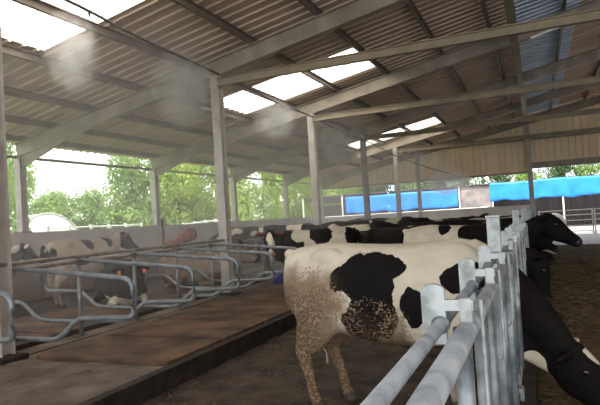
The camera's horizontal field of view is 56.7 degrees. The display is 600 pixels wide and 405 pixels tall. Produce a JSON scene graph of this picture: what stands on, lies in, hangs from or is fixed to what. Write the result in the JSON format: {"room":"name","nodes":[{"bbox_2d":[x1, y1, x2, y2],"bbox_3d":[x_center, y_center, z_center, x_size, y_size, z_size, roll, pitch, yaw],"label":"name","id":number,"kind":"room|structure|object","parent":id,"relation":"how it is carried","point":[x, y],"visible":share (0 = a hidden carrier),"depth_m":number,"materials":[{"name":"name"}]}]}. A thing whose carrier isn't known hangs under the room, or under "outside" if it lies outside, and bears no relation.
{"room":"farm building","nodes":[
{"label":"farm building","id":0,"kind":"room"},
{"bbox_2d":[0,262,283,393],"bbox_3d":[-0.144,2.185,15.554,5.030,0.335,36.500,-4,-2,23],"label":"platform","id":1,"kind":"object","parent":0,"point":[277,266],"depth_m":8.06,"materials":[{"name":"concrete"}]},
{"bbox_2d":[0,16,15,357],"bbox_3d":[-3.850,-0.396,7.023,0.300,4.753,0.300,-4,-2,23],"label":"steel column","id":2,"kind":"structure","parent":1,"relation":"on","point":[6,280],"depth_m":7.05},
{"bbox_2d":[0,236,263,266],"bbox_3d":[-3.872,0.791,6.713,0.056,0.073,17.100,-4,-2,23],"label":"rail","id":3,"kind":"object","parent":2,"relation":"attached to","point":[4,264],"visible":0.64,"depth_m":8.73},
{"bbox_2d":[13,239,260,271],"bbox_3d":[-3.977,0.889,6.757,0.056,0.073,17.100,-4,-2,23],"label":"rail","id":4,"kind":"object","parent":2,"relation":"attached to","point":[234,242],"visible":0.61,"depth_m":8.88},
{"bbox_3d":[3.438,-4.151,3.918,28.667,4.474,0.170,-4,-2,23],"label":"rafter","id":5,"kind":"object","parent":2,"relation":"on","visible":0},
{"bbox_2d":[6,134,322,178],"bbox_3d":[-5.472,-1.637,18.584,0.070,0.160,35.850,-4,-2,23],"label":"purlin","id":6,"kind":"object","parent":5,"relation":"on","point":[9,137],"visible":0.71,"depth_m":17.88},
{"bbox_2d":[5,114,338,173],"bbox_3d":[-4.476,-1.920,18.159,0.070,0.160,35.850,-4,-2,23],"label":"purlin","id":7,"kind":"object","parent":5,"relation":"on","point":[8,118],"visible":0.76,"depth_m":16.59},
{"bbox_2d":[11,0,406,152],"bbox_3d":[-0.636,-3.014,16.520,0.070,0.160,35.850,-4,-2,23],"label":"purlin","id":8,"kind":"object","parent":5,"relation":"on","point":[44,7],"visible":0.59,"depth_m":10.33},
{"bbox_2d":[171,0,432,144],"bbox_3d":[0.749,-3.408,15.928,0.070,0.160,35.850,-4,-2,23],"label":"purlin","id":9,"kind":"object","parent":5,"relation":"on","point":[189,5],"visible":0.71,"depth_m":11.49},
{"bbox_2d":[297,0,460,137],"bbox_3d":[2.135,-3.803,15.336,0.070,0.160,35.850,-4,-2,23],"label":"purlin","id":10,"kind":"object","parent":5,"relation":"on","point":[308,4],"visible":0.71,"depth_m":13.66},
{"bbox_2d":[503,0,527,124],"bbox_3d":[5.275,-4.368,13.804,0.190,0.280,35.500,-4,-2,23],"label":"beam","id":11,"kind":"structure","parent":5,"relation":"attached to","point":[509,5],"depth_m":15.63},
{"bbox_2d":[550,0,566,109],"bbox_3d":[6.436,-5.028,13.500,0.070,0.160,35.850,-4,-2,23],"label":"purlin","id":12,"kind":"object","parent":5,"relation":"on","point":[564,2],"visible":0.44,"depth_m":17.37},
{"bbox_2d":[0,352,28,364],"bbox_3d":[-3.706,1.945,6.952,0.440,0.070,0.400,-4,-2,23],"label":"plinth","id":13,"kind":"object","parent":1,"relation":"on","point":[8,358],"visible":0.78,"depth_m":6.88,"materials":[{"name":"concrete"}]},
{"bbox_2d":[14,317,93,333],"bbox_3d":[-4.314,2.062,9.333,2.080,0.045,1.160,-4,-2,23],"label":"mat","id":14,"kind":"object","parent":1,"relation":"on","point":[27,324],"visible":0.32,"depth_m":9.11,"materials":[{"name":"brown rubber"}]},
{"bbox_2d":[12,266,136,341],"bbox_3d":[-2.839,1.332,6.725,2.085,1.163,0.160,-4,-2,23],"label":"divider","id":15,"kind":"object","parent":1,"relation":"on","point":[128,280],"visible":0.83,"depth_m":6.65,"materials":[{"name":"grey metal"}]},
{"bbox_2d":[0,360,158,404],"bbox_3d":[-3.169,1.865,4.857,2.120,0.024,3.450,-4,-2,23],"label":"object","id":16,"kind":"structure","parent":1,"relation":"on","point":[22,382],"depth_m":5.75,"materials":[{"name":"concrete"}]},
{"bbox_2d":[30,306,149,317],"bbox_3d":[-3.837,2.067,10.446,2.080,0.045,1.140,-4,-2,23],"label":"mat","id":17,"kind":"object","parent":1,"relation":"on","point":[72,312],"visible":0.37,"depth_m":10.36,"materials":[{"name":"brown rubber"}]},
{"bbox_2d":[37,335,221,365],"bbox_3d":[-2.155,1.862,7.088,1.990,0.045,1.150,-4,-2,23],"label":"mat","id":18,"kind":"object","parent":1,"relation":"on","point":[163,351],"visible":0.9,"depth_m":6.92,"materials":[{"name":"brown rubber"}]},
{"bbox_2d":[83,297,190,305],"bbox_3d":[-3.365,2.071,11.549,2.080,0.045,1.140,-4,-2,23],"label":"mat","id":19,"kind":"object","parent":1,"relation":"on","point":[103,302],"visible":0.09,"depth_m":11.66,"materials":[{"name":"brown rubber"}]},
{"bbox_2d":[93,258,149,304],"bbox_3d":[-3.492,1.597,11.313,1.077,0.902,2.853,-2,-2,-31],"label":"cow","id":20,"kind":"object","parent":19,"relation":"on","point":[116,292],"visible":0.77,"depth_m":10.73},
{"bbox_2d":[16,276,270,350],"bbox_3d":[-2.753,1.977,10.091,0.100,0.070,10.400,-4,-2,23],"label":"board","id":21,"kind":"object","parent":1,"relation":"on","point":[23,345],"visible":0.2,"depth_m":8.76,"materials":[{"name":"wood"}]},
{"bbox_2d":[17,280,272,354],"bbox_3d":[-2.526,1.982,9.830,0.300,0.017,10.900,-4,-2,23],"label":"strip","id":22,"kind":"object","parent":1,"relation":"on","point":[43,347],"visible":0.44,"depth_m":8.95,"materials":[{"name":"concrete"}]},
{"bbox_2d":[0,291,16,342],"bbox_3d":[-3.525,1.343,5.692,1.635,1.163,0.160,-4,-2,23],"label":"divider","id":23,"kind":"object","parent":22,"relation":"on","point":[11,304],"visible":1,"depth_m":5.41,"materials":[{"name":"grey metal"}]},
{"bbox_2d":[74,258,195,335],"bbox_3d":[-2.363,1.337,7.837,2.085,1.163,0.160,-4,-2,23],"label":"divider","id":24,"kind":"object","parent":22,"relation":"on","point":[80,260],"visible":0.79,"depth_m":7.86,"materials":[{"name":"grey metal"}]},
{"bbox_2d":[14,258,76,322],"bbox_3d":[-4.189,1.368,8.581,2.011,0.957,0.060,-4,-2,23],"label":"divider","id":25,"kind":"object","parent":24,"relation":"attached to","point":[22,303],"visible":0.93,"depth_m":8.42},
{"bbox_2d":[130,251,240,319],"bbox_3d":[-1.882,1.341,8.959,2.085,1.163,0.160,-4,-2,23],"label":"divider","id":26,"kind":"object","parent":22,"relation":"on","point":[135,253],"visible":0.82,"depth_m":8.97,"materials":[{"name":"grey metal"}]},
{"bbox_2d":[44,252,132,308],"bbox_3d":[-3.709,1.373,9.703,2.011,0.957,0.060,-4,-2,23],"label":"divider","id":27,"kind":"object","parent":26,"relation":"attached to","point":[84,294],"visible":0.7,"depth_m":9.63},
{"bbox_2d":[172,247,274,307],"bbox_3d":[-1.410,1.345,10.062,2.085,1.163,0.160,-4,-2,23],"label":"divider","id":28,"kind":"object","parent":22,"relation":"on","point":[178,295],"visible":0.94,"depth_m":10.09,"materials":[{"name":"grey metal"}]},
{"bbox_2d":[209,243,296,297],"bbox_3d":[-0.938,1.350,11.165,2.085,1.163,0.160,-4,-2,23],"label":"divider","id":29,"kind":"object","parent":22,"relation":"on","point":[210,244],"visible":0.55,"depth_m":11.25,"materials":[{"name":"grey metal"}]},
{"bbox_2d":[135,243,209,288],"bbox_3d":[-2.764,1.381,11.909,2.011,0.957,0.060,-4,-2,23],"label":"divider","id":30,"kind":"object","parent":29,"relation":"attached to","point":[146,275],"visible":0.4,"depth_m":11.85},
{"bbox_2d":[161,219,196,286],"bbox_3d":[-3.269,1.316,15.013,0.360,1.750,1.440,-4,-2,23],"label":"brush","id":31,"kind":"object","parent":1,"relation":"on","point":[190,234],"visible":0.63,"depth_m":14.99,"materials":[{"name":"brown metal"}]},
{"bbox_2d":[146,289,211,296],"bbox_3d":[-2.893,2.076,12.652,2.080,0.045,1.140,-4,-2,23],"label":"mat","id":32,"kind":"object","parent":1,"relation":"on","point":[170,292],"visible":0.28,"depth_m":12.64,"materials":[{"name":"brown rubber"}]},
{"bbox_2d":[106,319,263,340],"bbox_3d":[-1.677,1.866,8.205,1.990,0.045,1.160,-4,-2,23],"label":"mat","id":33,"kind":"object","parent":1,"relation":"on","point":[223,330],"visible":0.79,"depth_m":8.09,"materials":[{"name":"brown rubber"}]},
{"bbox_2d":[76,312,296,404],"bbox_3d":[2.220,2.049,14.542,0.120,0.455,36.500,-4,-2,23],"label":"kerb","id":34,"kind":"object","parent":1,"relation":"attached to","point":[137,391],"depth_m":6.31,"materials":[{"name":"concrete"}]},
{"bbox_2d":[153,282,246,289],"bbox_3d":[-2.421,2.080,13.755,2.080,0.045,1.140,-4,-2,23],"label":"mat","id":35,"kind":"object","parent":1,"relation":"on","point":[161,288],"visible":0.11,"depth_m":13.62,"materials":[{"name":"brown rubber"}]},
{"bbox_2d":[159,247,258,287],"bbox_3d":[-2.359,1.595,13.703,2.707,0.911,0.978,-4,-2,24],"label":"cow","id":36,"kind":"object","parent":35,"relation":"on","point":[203,265],"visible":0.59,"depth_m":13.47},
{"bbox_2d":[210,75,234,292],"bbox_3d":[-1.685,-0.375,12.079,0.300,4.753,0.300,-4,-2,23],"label":"steel column","id":37,"kind":"structure","parent":1,"relation":"on","point":[217,96],"depth_m":12.02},
{"bbox_2d":[13,0,407,166],"bbox_3d":[5.603,-4.131,8.974,28.667,4.474,0.170,-4,-2,23],"label":"rafter","id":38,"kind":"object","parent":37,"relation":"on","point":[29,149],"visible":0.87,"depth_m":12.24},
{"bbox_2d":[216,8,599,86],"bbox_3d":[8.154,-3.326,7.738,21.660,0.170,0.110,-4,-2,23],"label":"tie beam","id":39,"kind":"structure","parent":37,"relation":"attached to","point":[592,15],"depth_m":10.25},
{"bbox_2d":[159,307,290,322],"bbox_3d":[-1.200,1.871,9.318,1.990,0.045,1.140,-4,-2,23],"label":"mat","id":40,"kind":"object","parent":1,"relation":"on","point":[265,314],"visible":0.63,"depth_m":9.20,"materials":[{"name":"brown rubber"}]},
{"bbox_2d":[206,225,270,270],"bbox_3d":[-1.855,1.484,17.983,2.638,1.420,0.688,-2,-2,-38],"label":"cow","id":41,"kind":"object","parent":1,"relation":"on","point":[236,232],"visible":0.29,"depth_m":17.78},
{"bbox_2d":[199,297,287,306],"bbox_3d":[-0.728,1.875,10.421,1.990,0.045,1.140,-4,-2,23],"label":"mat","id":42,"kind":"object","parent":1,"relation":"on","point":[231,301],"visible":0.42,"depth_m":10.38,"materials":[{"name":"brown rubber"}]},
{"bbox_2d":[232,289,284,296],"bbox_3d":[-0.256,1.879,11.524,1.990,0.045,1.140,-4,-2,23],"label":"mat","id":43,"kind":"object","parent":1,"relation":"on","point":[257,292],"visible":0.36,"depth_m":11.54,"materials":[{"name":"brown rubber"}]},
{"bbox_2d":[255,226,360,264],"bbox_3d":[0.199,1.200,11.658,2.239,1.354,0.770,-3,-2,-17],"label":"cow","id":44,"kind":"object","parent":43,"relation":"on","point":[292,238],"visible":0.42,"depth_m":11.51},
{"bbox_2d":[257,223,319,270],"bbox_3d":[0.015,1.323,16.473,2.697,1.420,0.687,-4,-2,15],"label":"cow","id":45,"kind":"object","parent":1,"relation":"on","point":[306,226],"visible":0.23,"depth_m":16.43},
{"bbox_2d":[307,113,321,224],"bbox_3d":[0.479,-0.355,17.136,0.300,4.753,0.300,-4,-2,23],"label":"steel column","id":46,"kind":"structure","parent":1,"relation":"on","point":[312,141],"depth_m":17.07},
{"bbox_2d":[63,0,460,176],"bbox_3d":[1.387,-2.153,18.693,1.833,1.641,29.398,-4,-2,27],"label":"misting line","id":47,"kind":"object","parent":46,"relation":"attached to","point":[90,12],"visible":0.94,"depth_m":10.97,"materials":[{"name":"black plastic"}]},
{"bbox_2d":[150,0,599,175],"bbox_3d":[7.768,-4.111,14.031,28.667,4.474,0.170,-4,-2,23],"label":"rafter","id":48,"kind":"object","parent":46,"relation":"on","point":[166,162],"visible":0.92,"depth_m":16.64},
{"bbox_2d":[312,75,599,121],"bbox_3d":[10.318,-3.306,12.794,21.660,0.170,0.110,-4,-2,23],"label":"tie beam","id":49,"kind":"structure","parent":46,"relation":"attached to","point":[594,79],"depth_m":15.27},
{"bbox_2d":[319,219,402,242],"bbox_3d":[1.869,1.190,15.837,2.638,1.420,0.688,-4,-2,6],"label":"cow","id":50,"kind":"object","parent":1,"relation":"on","point":[364,225],"visible":0.29,"depth_m":15.68},
{"bbox_2d":[359,134,370,219],"bbox_3d":[2.644,-0.335,22.192,0.300,4.753,0.300,-4,-2,23],"label":"steel column","id":51,"kind":"structure","parent":1,"relation":"on","point":[366,197],"depth_m":22.13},
{"bbox_2d":[229,47,599,181],"bbox_3d":[9.932,-4.090,19.087,28.667,4.474,0.170,-4,-2,23],"label":"rafter","id":52,"kind":"object","parent":51,"relation":"on","point":[240,172],"visible":0.89,"depth_m":21.59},
{"bbox_2d":[364,108,599,140],"bbox_3d":[12.483,-3.286,17.850,21.660,0.170,0.110,-4,-2,23],"label":"tie beam","id":53,"kind":"structure","parent":51,"relation":"attached to","point":[595,110],"depth_m":20.26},
{"bbox_2d":[393,147,401,216],"bbox_3d":[4.808,-0.315,27.248,0.300,4.753,0.300,-4,-2,23],"label":"steel column","id":54,"kind":"structure","parent":1,"relation":"on","point":[395,159],"depth_m":27.19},
{"bbox_2d":[282,83,599,185],"bbox_3d":[12.097,-4.070,24.143,28.667,4.474,0.170,-4,-2,23],"label":"rafter","id":55,"kind":"object","parent":54,"relation":"on","point":[290,178],"visible":0.96,"depth_m":26.43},
{"bbox_2d":[396,127,599,152],"bbox_3d":[14.647,-3.265,22.906,21.660,0.170,0.110,-4,-2,23],"label":"tie beam","id":56,"kind":"structure","parent":54,"relation":"attached to","point":[596,129],"depth_m":25.23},
{"bbox_2d":[366,216,431,224],"bbox_3d":[3.690,1.212,20.250,2.697,1.420,0.687,-4,-2,12],"label":"cow","id":57,"kind":"object","parent":1,"relation":"on","point":[407,219],"visible":0.25,"depth_m":20.04},
{"bbox_2d":[415,156,422,217],"bbox_3d":[6.918,-0.295,32.175,0.300,4.753,0.300,-4,-2,23],"label":"steel column","id":58,"kind":"structure","parent":1,"relation":"on","point":[419,195],"depth_m":32.10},
{"bbox_2d":[319,96,599,188],"bbox_3d":[14.245,-4.050,29.162,28.667,4.474,0.170,-4,-2,23],"label":"rafter","id":59,"kind":"object","parent":58,"relation":"on","point":[325,182],"visible":0.89,"depth_m":31.31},
{"bbox_2d":[14,257,279,319],"bbox_3d":[-4.006,2.539,17.206,3.400,0.202,36.500,-4,-2,23],"label":"floor","id":60,"kind":"structure","parent":0,"point":[43,305],"depth_m":13.99,"materials":[{"name":"concrete"}]},
{"bbox_2d":[11,243,39,277],"bbox_3d":[-6.959,1.720,12.418,0.688,1.510,2.641,-4,-2,28],"label":"cow","id":61,"kind":"object","parent":60,"relation":"on","point":[23,251],"visible":0.42,"depth_m":13.10},
{"bbox_2d":[40,232,138,307],"bbox_3d":[-5.036,1.577,13.582,0.743,1.630,2.852,-5,-2,30],"label":"cow","id":62,"kind":"object","parent":60,"relation":"on","point":[57,248],"visible":0.64,"depth_m":12.82},
{"bbox_2d":[10,216,324,301],"bbox_3d":[-5.652,1.782,17.913,0.230,1.957,36.500,-4,-2,23],"label":"wall","id":63,"kind":"structure","parent":0,"point":[26,285],"depth_m":17.57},
{"bbox_2d":[14,156,31,232],"bbox_3d":[-7.240,-0.199,14.457,0.300,1.983,0.300,-4,-2,23],"label":"steel column","id":64,"kind":"structure","parent":63,"relation":"on","point":[21,198],"depth_m":14.40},
{"bbox_2d":[150,169,160,225],"bbox_3d":[-5.075,-0.179,19.513,0.300,1.983,0.300,-4,-2,23],"label":"steel column","id":65,"kind":"structure","parent":63,"relation":"on","point":[154,183],"depth_m":19.44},
{"bbox_2d":[230,176,239,221],"bbox_3d":[-2.911,-0.159,24.569,0.300,1.983,0.300,-4,-2,23],"label":"steel column","id":66,"kind":"structure","parent":63,"relation":"on","point":[233,188],"depth_m":24.49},
{"bbox_2d":[2,37,384,178],"bbox_3d":[-3.984,-2.169,17.950,4.700,0.927,35.850,-4,-2,23],"label":"ceiling","id":67,"kind":"structure","parent":0,"point":[18,73],"depth_m":15.30,"materials":[{"name":"metal"}]},
{"bbox_2d":[4,86,358,167],"bbox_3d":[-3.299,-2.256,17.656,0.070,0.160,35.850,-4,-2,23],"label":"purlin","id":68,"kind":"object","parent":67,"relation":"attached to","point":[9,91],"visible":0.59,"depth_m":14.97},
{"bbox_2d":[2,43,382,160],"bbox_3d":[-1.958,-2.637,17.084,0.070,0.160,35.850,-4,-2,23],"label":"purlin","id":69,"kind":"object","parent":67,"relation":"attached to","point":[9,50],"visible":0.76,"depth_m":12.05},
{"bbox_2d":[45,0,352,102],"bbox_3d":[-1.647,-3.350,12.113,4.330,0.857,5.750,-4,-2,23],"label":"ceiling","id":70,"kind":"structure","parent":0,"point":[166,24],"depth_m":11.19,"materials":[{"name":"metal"}]},
{"bbox_2d":[0,0,143,49],"bbox_3d":[-3.251,-3.366,8.367,4.330,0.857,2.400,-4,-2,23],"label":"window","id":71,"kind":"structure","parent":70,"relation":"attached to","point":[20,23],"depth_m":9.36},
{"bbox_2d":[247,67,433,144],"bbox_3d":[2.239,-3.313,21.191,4.330,0.857,9.900,-4,-2,23],"label":"ceiling","id":72,"kind":"structure","parent":0,"point":[395,94],"depth_m":19.55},
{"bbox_2d":[358,123,456,156],"bbox_3d":[6.027,-3.278,30.039,4.330,0.857,5.750,-4,-2,23],"label":"ceiling","id":73,"kind":"structure","parent":0,"point":[447,135],"depth_m":30.88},
{"bbox_2d":[311,0,522,134],"bbox_3d":[3.681,-4.352,14.677,3.570,0.712,35.850,-4,-2,23],"label":"ceiling","id":74,"kind":"structure","parent":0,"point":[396,25],"depth_m":14.52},
{"bbox_2d":[224,48,374,113],"bbox_3d":[-0.112,-3.336,15.698,4.330,0.857,2.050,-4,-2,23],"label":"window","id":75,"kind":"structure","parent":74,"relation":"attached to","point":[284,87],"depth_m":15.76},
{"bbox_2d":[347,117,440,148],"bbox_3d":[4.542,-3.293,26.569,4.330,0.857,1.800,-4,-2,23],"label":"window","id":76,"kind":"structure","parent":74,"relation":"attached to","point":[432,121],"depth_m":26.25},
{"bbox_2d":[406,0,489,128],"bbox_3d":[3.584,-4.215,14.718,0.070,0.160,35.850,-4,-2,23],"label":"purlin","id":77,"kind":"object","parent":74,"relation":"attached to","point":[410,3],"visible":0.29,"depth_m":13.95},
{"bbox_2d":[480,0,514,117],"bbox_3d":[4.806,-4.564,14.196,0.070,0.160,35.850,-4,-2,23],"label":"purlin","id":78,"kind":"object","parent":74,"relation":"attached to","point":[482,2],"visible":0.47,"depth_m":16.39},
{"bbox_2d":[325,206,529,222],"bbox_3d":[7.120,1.502,32.310,11.940,1.820,0.220,-4,-2,23],"label":"wall","id":79,"kind":"structure","parent":0,"point":[507,211],"depth_m":31.56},
{"bbox_2d":[325,205,529,218],"bbox_3d":[7.025,0.557,32.354,12.020,0.080,0.300,-4,-2,23],"label":"coping","id":80,"kind":"object","parent":79,"relation":"on","point":[516,205],"visible":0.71,"depth_m":31.83},
{"bbox_2d":[323,93,599,187],"bbox_3d":[14.274,-4.119,29.368,28.300,4.661,0.100,-4,-2,23],"label":"wall","id":81,"kind":"structure","parent":0,"point":[510,157],"depth_m":30.69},
{"bbox_2d":[323,171,527,189],"bbox_3d":[6.900,-1.229,32.372,12.020,0.100,0.180,-4,-2,23],"label":"sill","id":82,"kind":"structure","parent":81,"relation":"attached to","point":[525,172],"depth_m":31.90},
{"bbox_2d":[532,157,599,168],"bbox_3d":[19.858,-2.530,26.829,16.280,0.330,0.180,-4,-2,23],"label":"sill","id":83,"kind":"structure","parent":81,"relation":"attached to","point":[590,160],"depth_m":29.24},
{"bbox_2d":[514,0,579,114],"bbox_3d":[6.045,-5.025,13.668,1.650,0.348,35.850,-4,-2,23],"label":"ceiling","id":84,"kind":"structure","parent":0,"point":[540,51],"depth_m":17.69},
{"bbox_2d":[537,233,599,404],"bbox_3d":[12.999,1.272,9.931,16.120,0.204,36.500,-4,-2,23],"label":"floor","id":85,"kind":"structure","parent":0,"point":[594,238],"depth_m":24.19,"materials":[{"name":"concrete"}]},
{"bbox_2d":[524,122,535,215],"bbox_3d":[12.350,-1.241,29.799,0.360,6.100,0.360,-4,-2,23],"label":"steel column","id":86,"kind":"structure","parent":85,"relation":"on","point":[526,127],"depth_m":29.71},
{"bbox_2d":[419,131,599,151],"bbox_3d":[16.614,-3.744,28.147,21.100,0.150,0.100,-4,-2,23],"label":"girt","id":87,"kind":"object","parent":86,"relation":"attached to","point":[598,131],"visible":0.62,"depth_m":30.39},
{"bbox_2d":[538,244,599,404],"bbox_3d":[7.078,1.512,10.561,4.710,0.070,23.000,-4,-2,23],"label":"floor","id":88,"kind":"structure","parent":85,"relation":"on","point":[567,253],"depth_m":9.01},
{"bbox_2d":[537,260,599,404],"bbox_3d":[5.855,1.485,7.823,4.711,0.072,15.119,-4,-2,23],"label":"straw","id":89,"kind":"object","parent":88,"relation":"on","point":[587,261],"visible":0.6,"depth_m":9.73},
{"bbox_2d":[558,0,599,105],"bbox_3d":[9.803,-6.095,12.063,6.650,1.298,35.850,-4,-2,23],"label":"ceiling","id":90,"kind":"structure","parent":0,"point":[586,36],"depth_m":19.43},
{"bbox_2d":[568,224,599,233],"bbox_3d":[30.118,2.064,70.042,120.000,0.200,87.500,-4,-2,23],"label":"floor","id":91,"kind":"structure","parent":0,"point":[586,227],"depth_m":34.94,"materials":[{"name":"concrete"}]},
{"bbox_2d":[134,160,211,224],"bbox_3d":[-9.573,-0.509,41.764,5.311,9.487,5.641,-4,-2,7],"label":"tree","id":92,"kind":"object","parent":91,"relation":"on","point":[182,185],"visible":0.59,"depth_m":41.08,"materials":[{"name":"green plant"}]},
{"bbox_2d":[159,165,217,224],"bbox_3d":[-8.873,-0.951,45.411,6.209,11.300,6.629,-3,-2,-7],"label":"tree","id":93,"kind":"object","parent":91,"relation":"on","point":[205,181],"visible":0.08,"depth_m":44.61,"materials":[{"name":"green plant"}]},
{"bbox_2d":[201,166,260,222],"bbox_3d":[-5.570,-0.755,45.932,4.811,9.440,4.751,-4,-2,3],"label":"tree","id":94,"kind":"object","parent":91,"relation":"on","point":[245,208],"visible":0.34,"depth_m":44.76,"materials":[{"name":"green plant"}]},
{"bbox_2d":[251,172,308,219],"bbox_3d":[-1.790,-0.891,49.896,5.309,9.834,4.999,-2,-2,-38],"label":"tree","id":95,"kind":"object","parent":91,"relation":"on","point":[274,190],"visible":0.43,"depth_m":48.86,"materials":[{"name":"green plant"}]},
{"bbox_2d":[290,178,343,217],"bbox_3d":[0.675,-1.054,53.223,6.209,10.693,6.629,-3,-2,-30],"label":"tree","id":96,"kind":"object","parent":91,"relation":"on","point":[308,210],"visible":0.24,"depth_m":51.53,"materials":[{"name":"green plant"}]},
{"bbox_2d":[300,175,599,224],"bbox_3d":[14.581,0.325,41.673,30.000,3.420,3.500,-4,-2,23],"label":"shed","id":97,"kind":"object","parent":91,"relation":"on","point":[477,195],"visible":0.38,"depth_m":41.13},
{"bbox_2d":[345,189,457,213],"bbox_3d":[7.638,-0.010,42.702,8.700,1.458,0.128,-4,-2,23],"label":"tarpaulin","id":98,"kind":"object","parent":97,"relation":"hanging from","point":[443,199],"visible":0.88,"depth_m":42.48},
{"bbox_2d":[489,175,599,201],"bbox_3d":[19.249,-1.119,37.737,12.150,1.410,0.162,-4,-2,23],"label":"tarpaulin","id":99,"kind":"object","parent":97,"relation":"hanging from","point":[579,185],"visible":0.94,"depth_m":38.57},
{"bbox_2d":[537,165,579,178],"bbox_3d":[22.731,-1.563,48.654,3.922,8.263,4.187,-4,-2,4],"label":"tree","id":100,"kind":"object","parent":91,"relation":"on","point":[555,172],"visible":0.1,"depth_m":48.18,"materials":[{"name":"green plant"}]},
{"bbox_2d":[538,208,594,233],"bbox_3d":[14.041,1.038,29.392,2.617,1.320,0.070,-4,-2,23],"label":"metal gate","id":101,"kind":"object","parent":91,"relation":"on","point":[565,215],"visible":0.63,"depth_m":29.15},
{"bbox_2d":[572,163,599,175],"bbox_3d":[25.869,-1.304,49.187,3.608,6.553,3.563,-4,-2,0],"label":"tree","id":102,"kind":"object","parent":91,"relation":"on","point":[587,168],"visible":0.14,"depth_m":48.50,"materials":[{"name":"green plant"}]},
{"bbox_3d":[3.947,2.033,13.803,3.630,0.230,36.500,-4,-2,23],"label":"floor","id":103,"kind":"structure","parent":0,"visible":0},
{"bbox_2d":[141,326,478,404],"bbox_3d":[1.182,1.891,7.645,3.390,0.033,13.000,-4,-2,23],"label":"floor","id":104,"kind":"structure","parent":103,"relation":"on","point":[196,394],"depth_m":6.08,"materials":[{"name":"concrete"}]},
{"bbox_2d":[154,328,477,404],"bbox_3d":[0.981,1.867,7.185,3.341,0.052,10.040,-4,-2,23],"label":"manure","id":105,"kind":"object","parent":104,"relation":"on","point":[295,328],"visible":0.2,"depth_m":6.12,"materials":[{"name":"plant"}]},
{"bbox_2d":[359,225,424,243],"bbox_3d":[2.181,1.309,13.933,2.697,1.420,0.687,-5,-2,35],"label":"cow","id":106,"kind":"object","parent":104,"relation":"on","point":[376,235],"visible":0.26,"depth_m":13.71},
{"bbox_2d":[283,238,599,404],"bbox_3d":[1.167,1.054,4.761,2.806,1.499,0.728,-4,-2,23],"label":"cow","id":107,"kind":"object","parent":104,"relation":"on","point":[334,292],"visible":0.78,"depth_m":4.63},
{"bbox_2d":[401,243,550,347],"bbox_3d":[2.058,1.165,7.060,2.089,1.307,0.633,-4,-2,21],"label":"cow","id":108,"kind":"object","parent":104,"relation":"on","point":[537,263],"visible":0.11,"depth_m":6.63},
{"bbox_2d":[399,213,582,247],"bbox_3d":[2.994,1.017,8.925,2.799,1.600,0.729,-4,-2,22],"label":"cow","id":109,"kind":"object","parent":104,"relation":"on","point":[547,225],"visible":0.31,"depth_m":8.68},
{"bbox_2d":[533,237,558,253],"bbox_3d":[3.425,1.128,10.503,2.697,1.420,0.687,-4,-2,22],"label":"cow","id":110,"kind":"object","parent":104,"relation":"on","point":[544,244],"visible":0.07,"depth_m":10.02},
{"bbox_2d":[520,359,537,404],"bbox_3d":[5.501,1.752,13.139,0.220,0.360,36.500,-4,-2,23],"label":"curb","id":111,"kind":"object","parent":103,"relation":"on","point":[530,377],"depth_m":4.74,"materials":[{"name":"concrete"}]},
{"bbox_2d":[485,215,524,400],"bbox_3d":[1.388,0.811,3.754,0.170,1.455,0.100,-4,-2,23],"label":"fence post","id":112,"kind":"object","parent":111,"relation":"on","point":[492,221],"visible":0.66,"depth_m":3.74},
{"bbox_2d":[360,245,520,404],"bbox_3d":[0.589,0.764,1.877,0.159,1.067,4.080,-4,-2,23],"label":"metal fence","id":113,"kind":"object","parent":112,"relation":"attached to","point":[487,322],"visible":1,"depth_m":1.60,"materials":[{"name":"metal"}]},
{"bbox_2d":[501,222,526,384],"bbox_3d":[2.257,0.779,5.775,0.159,1.067,4.360,-4,-2,23],"label":"panel","id":114,"kind":"object","parent":112,"relation":"attached to","point":[513,237],"visible":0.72,"depth_m":4.29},
{"bbox_3d":[-75.241,6.963,17.225,127.500,0.200,92.500,-4,-2,23],"label":"field","id":115,"kind":"object","parent":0,"visible":0},
{"bbox_2d":[6,143,30,233],"bbox_3d":[-16.981,-1.240,28.000,6.164,10.884,6.087,-2,-2,-37],"label":"tree","id":116,"kind":"object","parent":115,"relation":"on","point":[10,183],"visible":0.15,"depth_m":28.46,"materials":[{"name":"green plant"}]},
{"bbox_2d":[7,146,37,209],"bbox_3d":[-22.347,0.054,41.000,5.973,9.950,5.624,-4,-2,2],"label":"tree","id":117,"kind":"object","parent":115,"relation":"on","point":[30,181],"visible":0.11,"depth_m":41.96,"materials":[{"name":"green plant"}]},
{"bbox_2d":[10,213,77,231],"bbox_3d":[-21.001,2.575,36.393,12.560,3.062,5.640,-4,-2,23],"label":"polytunnel","id":118,"kind":"object","parent":115,"relation":"on","point":[39,223],"visible":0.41,"depth_m":33.99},
{"bbox_2d":[12,188,82,221],"bbox_3d":[-18.544,1.701,40.702,5.155,5.553,5.475,-4,-2,2],"label":"tree","id":119,"kind":"object","parent":115,"relation":"on","point":[47,203],"visible":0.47,"depth_m":39.69,"materials":[{"name":"green plant"}]},
{"bbox_2d":[59,183,115,229],"bbox_3d":[-15.649,1.528,41.845,5.065,5.954,5.408,-3,-2,-18],"label":"tree","id":120,"kind":"object","parent":115,"relation":"on","point":[88,206],"visible":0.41,"depth_m":41.08,"materials":[{"name":"green plant"}]},
{"bbox_2d":[92,155,160,228],"bbox_3d":[-12.621,-0.044,40.407,4.751,8.441,4.811,-3,-2,-25],"label":"tree","id":121,"kind":"object","parent":115,"relation":"on","point":[128,209],"visible":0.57,"depth_m":39.34,"materials":[{"name":"green plant"}]},
{"bbox_3d":[-9.404,-0.219,9.401,0.300,1.983,0.300,-4,-2,23],"label":"steel column","id":122,"kind":"structure","parent":0,"visible":0},
{"bbox_2d":[7,155,319,184],"bbox_3d":[-5.603,-1.153,18.448,0.060,0.070,35.500,-4,-2,23],"label":"tube","id":123,"kind":"object","parent":122,"relation":"attached to","point":[8,156],"visible":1,"depth_m":18.03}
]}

